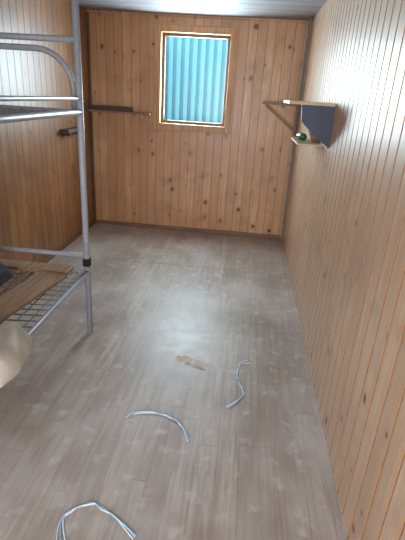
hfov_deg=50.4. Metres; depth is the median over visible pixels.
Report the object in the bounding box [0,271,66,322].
wooden plank
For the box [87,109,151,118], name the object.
wall shelf
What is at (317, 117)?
corner shelf unit
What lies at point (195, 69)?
window
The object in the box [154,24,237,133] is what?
window
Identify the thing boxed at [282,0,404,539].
wall
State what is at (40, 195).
wall
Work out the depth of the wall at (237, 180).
4.84 m
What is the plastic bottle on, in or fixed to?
on the corner shelf unit at (317, 117)
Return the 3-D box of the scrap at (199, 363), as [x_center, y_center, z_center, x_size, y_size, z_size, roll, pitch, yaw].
[-0.011,0.584,2.673,0.098,0.004,0.057,18,26,31]
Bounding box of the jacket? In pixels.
[0,262,13,285]
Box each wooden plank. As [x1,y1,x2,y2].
[0,259,73,274]
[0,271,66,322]
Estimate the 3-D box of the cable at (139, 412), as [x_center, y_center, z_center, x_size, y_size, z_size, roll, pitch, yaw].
[-0.206,0.771,2.180,0.363,0.007,0.119,12,24,20]
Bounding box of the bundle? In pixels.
[0,321,31,387]
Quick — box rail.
[90,105,132,111]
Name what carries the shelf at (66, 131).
attached to the wall at (40, 195)
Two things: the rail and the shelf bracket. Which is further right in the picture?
the shelf bracket
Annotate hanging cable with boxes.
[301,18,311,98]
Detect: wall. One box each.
[0,0,94,293]
[89,12,308,234]
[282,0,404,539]
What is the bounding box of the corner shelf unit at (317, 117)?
[284,100,335,147]
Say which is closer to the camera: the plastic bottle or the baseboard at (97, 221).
the plastic bottle
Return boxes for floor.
[0,223,347,539]
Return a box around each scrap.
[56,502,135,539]
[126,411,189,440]
[175,355,194,362]
[194,360,207,367]
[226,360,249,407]
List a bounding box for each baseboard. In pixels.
[0,220,95,295]
[96,219,279,238]
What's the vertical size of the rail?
0.046 m
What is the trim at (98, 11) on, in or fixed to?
attached to the wall at (237, 180)
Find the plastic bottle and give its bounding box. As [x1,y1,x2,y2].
[296,132,306,139]
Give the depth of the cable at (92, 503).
1.66 m
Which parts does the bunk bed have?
rail, frame, guard rail, rail, rail, rail, post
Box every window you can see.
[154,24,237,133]
[164,36,227,122]
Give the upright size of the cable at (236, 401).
0.007 m
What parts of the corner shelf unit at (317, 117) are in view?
panel, panel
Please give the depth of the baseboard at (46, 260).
4.24 m
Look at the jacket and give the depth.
2.46 m
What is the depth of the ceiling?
3.97 m
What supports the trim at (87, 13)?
attached to the wall at (237, 180)
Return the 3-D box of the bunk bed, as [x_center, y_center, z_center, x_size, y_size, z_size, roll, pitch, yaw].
[-1.191,-0.232,1.689,0.822,2.120,1.962,5,22,4]
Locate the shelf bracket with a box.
[262,101,297,135]
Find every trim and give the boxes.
[86,10,309,22]
[86,12,95,219]
[280,23,309,238]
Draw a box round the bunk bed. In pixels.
[0,0,92,336]
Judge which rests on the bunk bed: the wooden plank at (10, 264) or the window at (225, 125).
the wooden plank at (10, 264)
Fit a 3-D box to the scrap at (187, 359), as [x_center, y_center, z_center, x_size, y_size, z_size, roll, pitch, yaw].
[-0.111,0.561,2.715,0.136,0.004,0.079,5,22,4]
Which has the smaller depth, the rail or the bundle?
the bundle
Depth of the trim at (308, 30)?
4.67 m
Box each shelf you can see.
[60,126,77,135]
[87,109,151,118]
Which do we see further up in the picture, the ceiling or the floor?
the ceiling
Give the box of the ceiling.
[69,0,326,20]

